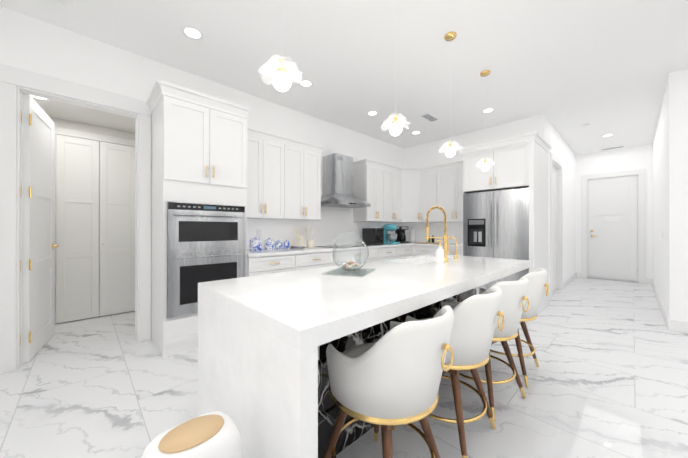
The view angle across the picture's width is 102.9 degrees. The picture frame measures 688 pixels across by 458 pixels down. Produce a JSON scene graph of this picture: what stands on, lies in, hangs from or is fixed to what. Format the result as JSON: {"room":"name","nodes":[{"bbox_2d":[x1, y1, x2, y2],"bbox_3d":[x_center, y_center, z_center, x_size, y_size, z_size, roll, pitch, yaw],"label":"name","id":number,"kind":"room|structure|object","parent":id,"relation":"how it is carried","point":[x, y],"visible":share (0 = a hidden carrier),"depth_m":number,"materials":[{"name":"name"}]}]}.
{"room":"kitchen","nodes":[
{"label":"kitchen","id":0,"kind":"room"},
{"bbox_2d":[33,98,134,132],"bbox_3d":[-3.353,-1.451,2.944,2.440,0.100,1.395,0,0,-44],"label":"ceiling","id":1,"kind":"structure","parent":0,"point":[67,111],"depth_m":3.41,"materials":[{"name":"white paint"}]},
{"bbox_2d":[30,95,49,100],"bbox_3d":[-3.233,-1.397,2.890,0.184,0.006,0.184,0,0,-44],"label":"recessed light","id":2,"kind":"object","parent":1,"relation":"in","point":[39,98],"visible":0.38,"depth_m":2.94,"materials":[{"name":"white"}]},
{"bbox_2d":[50,117,134,300],"bbox_3d":[-2.871,-0.102,2.435,2.440,2.600,0.004,0,0,-44],"label":"wall","id":3,"kind":"structure","parent":0,"point":[66,124],"depth_m":2.79,"materials":[{"name":"white paint"}]},
{"bbox_2d":[0,6,403,329],"bbox_3d":[-0.768,-0.324,4.345,6.080,3.050,0.120,0,0,-44],"label":"wall","id":4,"kind":"structure","parent":0,"point":[35,45],"depth_m":2.88,"materials":[{"name":"white paint"}]},
{"bbox_2d":[20,93,58,362],"bbox_3d":[-3.038,-0.007,2.764,0.202,2.395,0.843,0,0,-44],"label":"open door","id":5,"kind":"structure","parent":4,"relation":"in","point":[38,228],"depth_m":2.66,"materials":[{"name":"white wood"}]},
{"bbox_2d":[0,63,150,373],"bbox_3d":[-2.535,-0.087,2.665,1.065,2.570,0.165,0,0,-44],"label":"door frame","id":6,"kind":"structure","parent":4,"relation":"attached to","point":[12,79],"depth_m":2.41,"materials":[{"name":"white wood"}]},
{"bbox_2d":[56,134,134,322],"bbox_3d":[-3.316,-0.002,3.717,0.814,2.380,0.060,0,0,-44],"label":"closet door","id":7,"kind":"structure","parent":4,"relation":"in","point":[77,228],"depth_m":3.68,"materials":[{"name":"white wood"}]},
{"bbox_2d":[247,127,290,218],"bbox_3d":[-1.140,-0.693,3.667,0.697,1.104,0.348,0,0,-44],"label":"upper cabinet","id":8,"kind":"object","parent":4,"relation":"attached to","point":[283,182],"depth_m":3.58,"materials":[{"name":"white wood"}]},
{"bbox_2d":[291,139,322,219],"bbox_3d":[-0.720,-0.692,4.065,0.696,1.104,0.348,0,0,-44],"label":"upper cabinet","id":9,"kind":"object","parent":4,"relation":"attached to","point":[305,157],"depth_m":3.98,"materials":[{"name":"white wood"}]},
{"bbox_2d":[247,155,404,249],"bbox_3d":[-0.055,-0.476,4.926,4.004,1.524,0.017,0,0,-44],"label":"backsplash","id":10,"kind":"structure","parent":4,"relation":"attached to","point":[331,224],"depth_m":4.62,"materials":[{"name":"white tile"}]},
{"bbox_2d":[321,153,370,207],"bbox_3d":[-0.032,-0.805,4.601,0.880,0.848,0.500,0,0,-44],"label":"range hood","id":11,"kind":"object","parent":4,"relation":"attached to","point":[338,183],"visible":0.98,"depth_m":4.51,"materials":[{"name":"metal"}]},
{"bbox_2d":[353,159,384,222],"bbox_3d":[0.502,-0.690,5.224,0.592,1.104,0.348,0,0,-44],"label":"upper cabinet","id":12,"kind":"object","parent":4,"relation":"attached to","point":[369,179],"depth_m":5.04,"materials":[{"name":"white wood"}]},
{"bbox_2d":[385,164,400,222],"bbox_3d":[0.879,-0.690,5.561,0.628,1.104,0.378,0,0,-44],"label":"upper cabinet","id":13,"kind":"object","parent":4,"relation":"attached to","point":[390,193],"depth_m":5.42,"materials":[{"name":"white wood"}]},
{"bbox_2d":[401,168,420,222],"bbox_3d":[1.378,-0.690,5.840,0.659,1.104,0.660,0,0,-44],"label":"upper cabinet","id":14,"kind":"object","parent":4,"relation":"attached to","point":[410,177],"depth_m":5.63,"materials":[{"name":"white wood"}]},
{"bbox_2d":[0,277,687,457],"bbox_3d":[2.105,1.199,2.782,13.000,0.001,11.500,0,0,-44],"label":"floor","id":15,"kind":"structure","parent":0,"point":[607,377],"depth_m":2.00,"materials":[{"name":"stone"}]},
{"bbox_2d":[142,411,240,457],"bbox_3d":[-0.434,0.887,0.786,0.280,0.616,0.211,0,0,-44],"label":"trash can","id":16,"kind":"object","parent":15,"relation":"on","point":[215,434],"visible":1,"depth_m":0.77,"materials":[{"name":"white plastic"}]},
{"bbox_2d":[146,79,248,356],"bbox_3d":[-1.590,-0.079,3.000,0.863,2.556,0.692,0,0,-44],"label":"tall cabinet","id":17,"kind":"object","parent":15,"relation":"on","point":[199,188],"visible":0.81,"depth_m":2.74,"materials":[{"name":"white wood"}]},
{"bbox_2d":[247,254,302,276],"bbox_3d":[-1.043,0.763,3.561,0.695,0.874,0.606,0,0,-44],"label":"base cabinet","id":18,"kind":"object","parent":15,"relation":"on","point":[263,265],"depth_m":3.33,"materials":[{"name":"white wood"}]},
{"bbox_2d":[303,251,334,269],"bbox_3d":[-0.620,0.763,3.962,0.710,0.874,0.606,0,0,-44],"label":"base cabinet","id":19,"kind":"object","parent":15,"relation":"on","point":[319,259],"depth_m":3.80,"materials":[{"name":"white wood"}]},
{"bbox_2d":[335,248,382,265],"bbox_3d":[0.007,0.764,4.558,1.160,0.874,0.606,0,0,-44],"label":"base cabinet","id":20,"kind":"object","parent":15,"relation":"on","point":[375,254],"depth_m":4.41,"materials":[{"name":"white wood"}]},
{"bbox_2d":[198,258,530,457],"bbox_3d":[0.457,0.770,1.949,2.480,0.855,0.940,0,0,-44],"label":"kitchen island","id":21,"kind":"object","parent":15,"relation":"on","point":[265,341],"depth_m":1.07,"materials":[{"name":"stone"}]},
{"bbox_2d":[322,230,374,276],"bbox_3d":[0.053,0.146,1.819,0.260,0.272,0.380,0,0,21],"label":"glass bowl","id":22,"kind":"object","parent":21,"relation":"on","point":[351,264],"visible":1,"depth_m":1.77,"materials":[{"name":"clear glass"}]},
{"bbox_2d":[414,258,521,277],"bbox_3d":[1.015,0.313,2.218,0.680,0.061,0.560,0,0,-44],"label":"island countertop","id":23,"kind":"structure","parent":21,"relation":"on","point":[468,267],"depth_m":2.01,"materials":[{"name":"white stone"}]},
{"bbox_2d":[425,206,449,261],"bbox_3d":[0.833,0.039,2.448,0.088,0.488,0.221,0,0,-44],"label":"faucet","id":24,"kind":"object","parent":23,"relation":"on","point":[444,238],"visible":0.98,"depth_m":2.38,"materials":[{"name":"gold metal"}]},
{"bbox_2d":[435,240,443,263],"bbox_3d":[0.787,0.186,2.255,0.064,0.193,0.072,0,0,-44],"label":"soap bottle","id":25,"kind":"object","parent":23,"relation":"on","point":[439,255],"visible":1,"depth_m":2.23,"materials":[{"name":"white plastic"}]},
{"bbox_2d":[447,236,457,258],"bbox_3d":[1.042,0.177,2.627,0.062,0.211,0.116,0,0,-44],"label":"faucet","id":26,"kind":"object","parent":23,"relation":"on","point":[456,254],"visible":0.92,"depth_m":2.59,"materials":[{"name":"gold metal"}]},
{"bbox_2d":[324,306,453,457],"bbox_3d":[0.200,0.764,1.217,0.520,0.871,0.564,0,0,-44],"label":"stool","id":27,"kind":"object","parent":15,"relation":"on","point":[388,380],"visible":1,"depth_m":1.01,"materials":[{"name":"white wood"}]},
{"bbox_2d":[383,247,394,259],"bbox_3d":[0.598,0.765,5.119,0.610,0.874,0.606,0,0,-44],"label":"base cabinet","id":28,"kind":"object","parent":15,"relation":"on","point":[388,252],"depth_m":4.90,"materials":[{"name":"white wood"}]},
{"bbox_2d":[395,246,414,257],"bbox_3d":[0.970,0.765,5.438,0.609,0.874,0.655,0,0,-44],"label":"base cabinet","id":29,"kind":"object","parent":15,"relation":"on","point":[401,251],"depth_m":5.24,"materials":[{"name":"white wood"}]},
{"bbox_2d":[415,246,442,255],"bbox_3d":[1.773,0.765,5.417,0.665,0.874,0.620,0,0,-44],"label":"base cabinet","id":30,"kind":"object","parent":15,"relation":"on","point":[419,250],"depth_m":5.25,"materials":[{"name":"white wood"}]},
{"bbox_2d":[247,242,418,257],"bbox_3d":[0.160,0.306,4.695,4.000,0.039,0.619,0,0,-44],"label":"countertop","id":31,"kind":"structure","parent":30,"relation":"on","point":[283,251],"depth_m":3.81,"materials":[{"name":"stone"}]},
{"bbox_2d":[249,236,261,250],"bbox_3d":[-1.156,0.191,3.590,0.161,0.187,0.161,0,0,-44],"label":"canister","id":32,"kind":"object","parent":31,"relation":"on","point":[255,243],"visible":1,"depth_m":3.53,"materials":[{"name":"blue ceramic"}]},
{"bbox_2d":[264,238,273,249],"bbox_3d":[-1.021,0.201,3.746,0.128,0.167,0.128,0,0,-44],"label":"canister","id":33,"kind":"object","parent":31,"relation":"on","point":[269,244],"visible":1,"depth_m":3.69,"materials":[{"name":"blue ceramic"}]},
{"bbox_2d":[275,239,282,248],"bbox_3d":[-0.919,0.211,3.871,0.107,0.147,0.107,0,0,-44],"label":"canister","id":34,"kind":"object","parent":31,"relation":"on","point":[278,244],"visible":1,"depth_m":3.83,"materials":[{"name":"blue ceramic"}]},
{"bbox_2d":[283,240,289,248],"bbox_3d":[-0.831,0.219,3.967,0.089,0.132,0.089,0,0,-44],"label":"canister","id":35,"kind":"object","parent":31,"relation":"on","point":[286,245],"visible":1,"depth_m":3.93,"materials":[{"name":"blue ceramic"}]},
{"bbox_2d":[291,229,304,248],"bbox_3d":[-0.685,0.140,4.067,0.183,0.290,0.116,0,0,26],"label":"knife block","id":36,"kind":"object","parent":31,"relation":"on","point":[299,241],"visible":1,"depth_m":4.02,"materials":[{"name":"white"}]},
{"bbox_2d":[305,227,314,247],"bbox_3d":[-0.519,0.123,4.250,0.163,0.323,0.140,0,0,-44],"label":"utensil holder","id":37,"kind":"object","parent":31,"relation":"on","point":[309,243],"visible":1,"depth_m":4.20,"materials":[{"name":"white ceramic"}]},
{"bbox_2d":[316,244,369,247],"bbox_3d":[-0.006,0.281,4.572,0.800,0.008,0.460,0,0,-44],"label":"cooktop","id":38,"kind":"object","parent":31,"relation":"in","point":[330,246],"visible":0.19,"depth_m":4.42,"materials":[{"name":"black"}]},
{"bbox_2d":[362,228,383,244],"bbox_3d":[0.555,0.136,5.070,0.260,0.300,0.350,0,0,-44],"label":"microwave","id":39,"kind":"object","parent":31,"relation":"on","point":[372,236],"visible":1,"depth_m":4.98,"materials":[{"name":"black"}]},
{"bbox_2d":[382,224,399,243],"bbox_3d":[0.919,0.093,5.396,0.255,0.386,0.392,0,0,-44],"label":"stand mixer","id":40,"kind":"object","parent":31,"relation":"on","point":[391,238],"visible":0.92,"depth_m":5.30,"materials":[{"name":"teal metal"}]},
{"bbox_2d":[395,226,408,242],"bbox_3d":[1.218,0.117,5.775,0.190,0.340,0.222,0,0,-19],"label":"coffee maker","id":41,"kind":"object","parent":31,"relation":"on","point":[401,235],"visible":0.92,"depth_m":5.70,"materials":[{"name":"black plastic"}]},
{"bbox_2d":[409,229,414,241],"bbox_3d":[1.473,0.126,5.948,0.150,0.322,0.150,0,0,-44],"label":"paper towel","id":42,"kind":"object","parent":31,"relation":"on","point":[411,235],"visible":0.96,"depth_m":5.90,"materials":[{"name":"paper"}]},
{"bbox_2d":[419,235,438,243],"bbox_3d":[1.717,0.203,5.545,0.200,0.168,0.340,0,0,-44],"label":"tray","id":43,"kind":"object","parent":31,"relation":"on","point":[429,241],"visible":0.85,"depth_m":5.48,"materials":[{"name":"brown"}]},
{"bbox_2d":[414,243,462,247],"bbox_3d":[1.975,0.307,5.233,0.624,0.039,1.050,0,0,-44],"label":"countertop","id":44,"kind":"structure","parent":30,"relation":"on","point":[415,244],"depth_m":5.13,"materials":[{"name":"stone"}]},
{"bbox_2d":[392,286,503,457],"bbox_3d":[0.624,0.764,1.613,0.520,0.871,0.564,0,0,-44],"label":"stool","id":45,"kind":"object","parent":15,"relation":"on","point":[476,318],"visible":0.65,"depth_m":1.40,"materials":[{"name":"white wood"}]},
{"bbox_2d":[447,247,462,255],"bbox_3d":[2.129,0.765,5.078,0.616,0.874,0.613,0,0,-44],"label":"base cabinet","id":46,"kind":"object","parent":15,"relation":"on","point":[451,250],"depth_m":4.82,"materials":[{"name":"white wood"}]},
{"bbox_2d":[442,277,528,421],"bbox_3d":[1.005,0.765,1.979,0.522,0.871,0.572,0,0,-44],"label":"stool","id":47,"kind":"object","parent":15,"relation":"on","point":[515,297],"visible":0.52,"depth_m":1.76,"materials":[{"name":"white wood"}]},
{"bbox_2d":[463,188,528,290],"bbox_3d":[2.501,0.308,4.352,0.866,1.785,0.900,0,0,-44],"label":"fridge","id":48,"kind":"object","parent":15,"relation":"on","point":[495,224],"visible":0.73,"depth_m":4.05,"materials":[{"name":"silver metal"}]},
{"bbox_2d":[457,132,551,313],"bbox_3d":[2.546,-0.044,4.367,0.990,2.490,1.079,0,0,-44],"label":"tall cabinet","id":49,"kind":"object","parent":15,"relation":"on","point":[524,165],"visible":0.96,"depth_m":4.01,"materials":[{"name":"white wood"}]},
{"bbox_2d":[479,268,548,386],"bbox_3d":[1.411,0.765,2.353,0.520,0.871,0.564,0,0,-44],"label":"stool","id":50,"kind":"object","parent":15,"relation":"on","point":[537,277],"visible":0.5,"depth_m":2.14,"materials":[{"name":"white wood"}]},
{"bbox_2d":[0,0,687,154],"bbox_3d":[2.105,-1.901,2.787,13.000,0.100,11.500,0,0,-44],"label":"ceiling","id":51,"kind":"structure","parent":0,"point":[567,68],"depth_m":2.89,"materials":[{"name":"white paint"}]},
{"bbox_2d":[57,0,72,4],"bbox_3d":[-2.240,-1.834,2.179,0.124,0.036,0.124,0,0,-44],"label":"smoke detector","id":52,"kind":"object","parent":51,"relation":"attached to","point":[67,2],"visible":0.98,"depth_m":2.20,"materials":[{"name":"white plastic"}]},
{"bbox_2d":[181,26,203,39],"bbox_3d":[-1.430,-1.848,2.589,0.184,0.006,0.184,0,0,-44],"label":"recessed light","id":53,"kind":"object","parent":51,"relation":"in","point":[192,33],"visible":1,"depth_m":2.59,"materials":[{"name":"white"}]},
{"bbox_2d":[259,55,302,91],"bbox_3d":[-0.309,-1.270,1.363,0.230,1.166,0.216,0,0,-44],"label":"pendant light","id":54,"kind":"object","parent":51,"relation":"hanging from","point":[281,80],"visible":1,"depth_m":1.34,"materials":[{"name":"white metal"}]},
{"bbox_2d":[298,80,312,87],"bbox_3d":[-0.487,-1.847,3.484,0.184,0.006,0.184,0,0,-44],"label":"recessed light","id":55,"kind":"object","parent":51,"relation":"in","point":[306,83],"visible":0.85,"depth_m":3.48,"materials":[{"name":"white"}]},
{"bbox_2d":[367,111,377,115],"bbox_3d":[0.456,-1.845,4.379,0.184,0.006,0.184,0,0,-44],"label":"recessed light","id":56,"kind":"object","parent":51,"relation":"in","point":[372,113],"visible":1,"depth_m":4.38,"materials":[{"name":"white"}]},
{"bbox_2d":[383,113,408,135],"bbox_3d":[0.380,-1.270,2.017,0.222,1.166,0.227,0,0,-44],"label":"pendant light","id":57,"kind":"object","parent":51,"relation":"hanging from","point":[395,129],"visible":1,"depth_m":1.99,"materials":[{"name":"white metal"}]},
{"bbox_2d":[420,113,438,121],"bbox_3d":[1.422,-1.843,4.537,0.360,0.011,0.160,0,0,-44],"label":"ceiling vent","id":58,"kind":"object","parent":51,"relation":"in","point":[429,117],"visible":0.98,"depth_m":4.52,"materials":[{"name":"white metal"}]},
{"bbox_2d":[441,32,460,156],"bbox_3d":[1.019,-1.269,2.623,0.209,1.166,0.231,0,0,-44],"label":"pendant light","id":59,"kind":"object","parent":51,"relation":"hanging from","point":[450,150],"visible":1,"depth_m":2.61,"materials":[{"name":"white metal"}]},
{"bbox_2d":[476,70,493,170],"bbox_3d":[1.671,-1.268,3.243,0.223,1.166,0.226,0,0,-44],"label":"pendant light","id":60,"kind":"object","parent":51,"relation":"hanging from","point":[485,166],"visible":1,"depth_m":3.22,"materials":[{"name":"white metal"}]},
{"bbox_2d":[482,108,494,112],"bbox_3d":[2.250,-1.845,4.276,0.184,0.006,0.184,0,0,-44],"label":"recessed light","id":61,"kind":"object","parent":51,"relation":"in","point":[488,110],"visible":1,"depth_m":4.27,"materials":[{"name":"white"}]},
{"bbox_2d":[600,146,624,150],"bbox_3d":[6.107,-1.841,6.240,0.100,0.011,0.400,0,0,-44],"label":"ceiling vent","id":62,"kind":"object","parent":51,"relation":"in","point":[612,148],"visible":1,"depth_m":6.25,"materials":[{"name":"white metal"}]},
{"bbox_2d":[404,117,531,222],"bbox_3d":[2.302,-0.323,5.439,0.120,3.050,2.520,0,0,-44],"label":"wall","id":63,"kind":"structure","parent":0,"point":[428,154],"depth_m":5.37,"materials":[{"name":"white paint"}]},
{"bbox_2d":[421,164,440,222],"bbox_3d":[1.802,-0.690,5.598,0.377,1.104,0.455,0,0,-44],"label":"upper cabinet","id":64,"kind":"object","parent":63,"relation":"attached to","point":[430,176],"depth_m":5.45,"materials":[{"name":"white wood"}]},
{"bbox_2d":[405,222,462,243],"bbox_3d":[1.984,0.076,5.677,0.009,0.423,1.680,0,0,-44],"label":"backsplash","id":65,"kind":"structure","parent":63,"relation":"attached to","point":[454,229],"depth_m":5.71,"materials":[{"name":"white tile"}]},
{"bbox_2d":[441,160,462,221],"bbox_3d":[2.168,-0.690,5.235,0.346,1.104,0.783,0,0,-44],"label":"upper cabinet","id":66,"kind":"object","parent":63,"relation":"attached to","point":[451,173],"depth_m":5.13,"materials":[{"name":"white wood"}]},
{"bbox_2d":[532,114,575,291],"bbox_3d":[4.512,-0.322,5.717,3.710,3.050,0.120,0,0,-44],"label":"wall","id":67,"kind":"structure","parent":0,"point":[541,125],"depth_m":5.81,"materials":[{"name":"white paint"}]},
{"bbox_2d":[553,166,556,290],"bbox_3d":[3.914,-0.005,5.151,0.882,2.390,0.062,0,0,-44],"label":"hall door","id":68,"kind":"structure","parent":67,"relation":"in","point":[554,228],"depth_m":5.34,"materials":[{"name":"white wood"}]},
{"bbox_2d":[550,152,562,298],"bbox_3d":[3.928,-0.063,5.149,1.120,2.530,0.140,0,0,-44],"label":"door frame","id":69,"kind":"structure","parent":67,"relation":"attached to","point":[554,161],"depth_m":5.41,"materials":[{"name":"white wood"}]},
{"bbox_2d":[563,272,577,287],"bbox_3d":[5.101,1.138,6.171,1.990,0.130,0.030,0,0,-44],"label":"baseboard","id":70,"kind":"structure","parent":67,"relation":"attached to","point":[572,277],"depth_m":6.17,"materials":[{"name":"white wood"}]},
{"bbox_2d":[576,144,651,277],"bbox_3d":[6.289,-0.321,6.453,0.120,3.050,1.260,0,0,-44],"label":"wall","id":71,"kind":"structure","parent":0,"point":[637,157],"depth_m":6.31,"materials":[{"name":"white paint"}]},
{"bbox_2d":[588,175,637,281],"bbox_3d":[6.269,-0.005,6.412,0.090,2.390,0.837,0,0,-44],"label":"door","id":72,"kind":"structure","parent":71,"relation":"in","point":[612,229],"depth_m":6.40,"materials":[{"name":"painted wood"},{"name":"gold metal"}]},
{"bbox_2d":[589,278,637,282],"bbox_3d":[6.278,1.198,6.426,0.130,0.012,0.860,0,0,-44],"label":"trim","id":73,"kind":"structure","parent":71,"relation":"attached to","point":[613,280],"depth_m":6.35,"materials":[{"name":"white wood"}]},
{"bbox_2d":[581,168,645,283],"bbox_3d":[6.289,-0.061,6.438,0.140,2.530,1.080,0,0,-44],"label":"door frame","id":74,"kind":"structure","parent":71,"relation":"attached to","point":[641,177],"depth_m":6.17,"materials":[{"name":"white wood"}]},
{"bbox_2d":[652,68,687,321],"bbox_3d":[5.364,-0.324,4.595,4.020,3.050,0.120,0,0,-44],"label":"wall","id":75,"kind":"structure","parent":0,"point":[670,142],"depth_m":3.24,"materials":[{"name":"white paint"}]},
{"bbox_2d":[651,278,670,329],"bbox_3d":[5.267,1.136,4.598,3.915,0.130,0.020,0,0,-44],"label":"baseboard","id":76,"kind":"structure","parent":75,"relation":"attached to","point":[668,321],"depth_m":3.83,"materials":[{"name":"white wood"}]},
{"bbox_2d":[671,319,687,332],"bbox_3d":[5.200,1.132,1.839,0.019,0.130,3.870,0,0,-44],"label":"baseboard","id":77,"kind":"structure","parent":75,"relation":"attached to","point":[676,325],"depth_m":3.19,"materials":[{"name":"white wood"}]}
]}

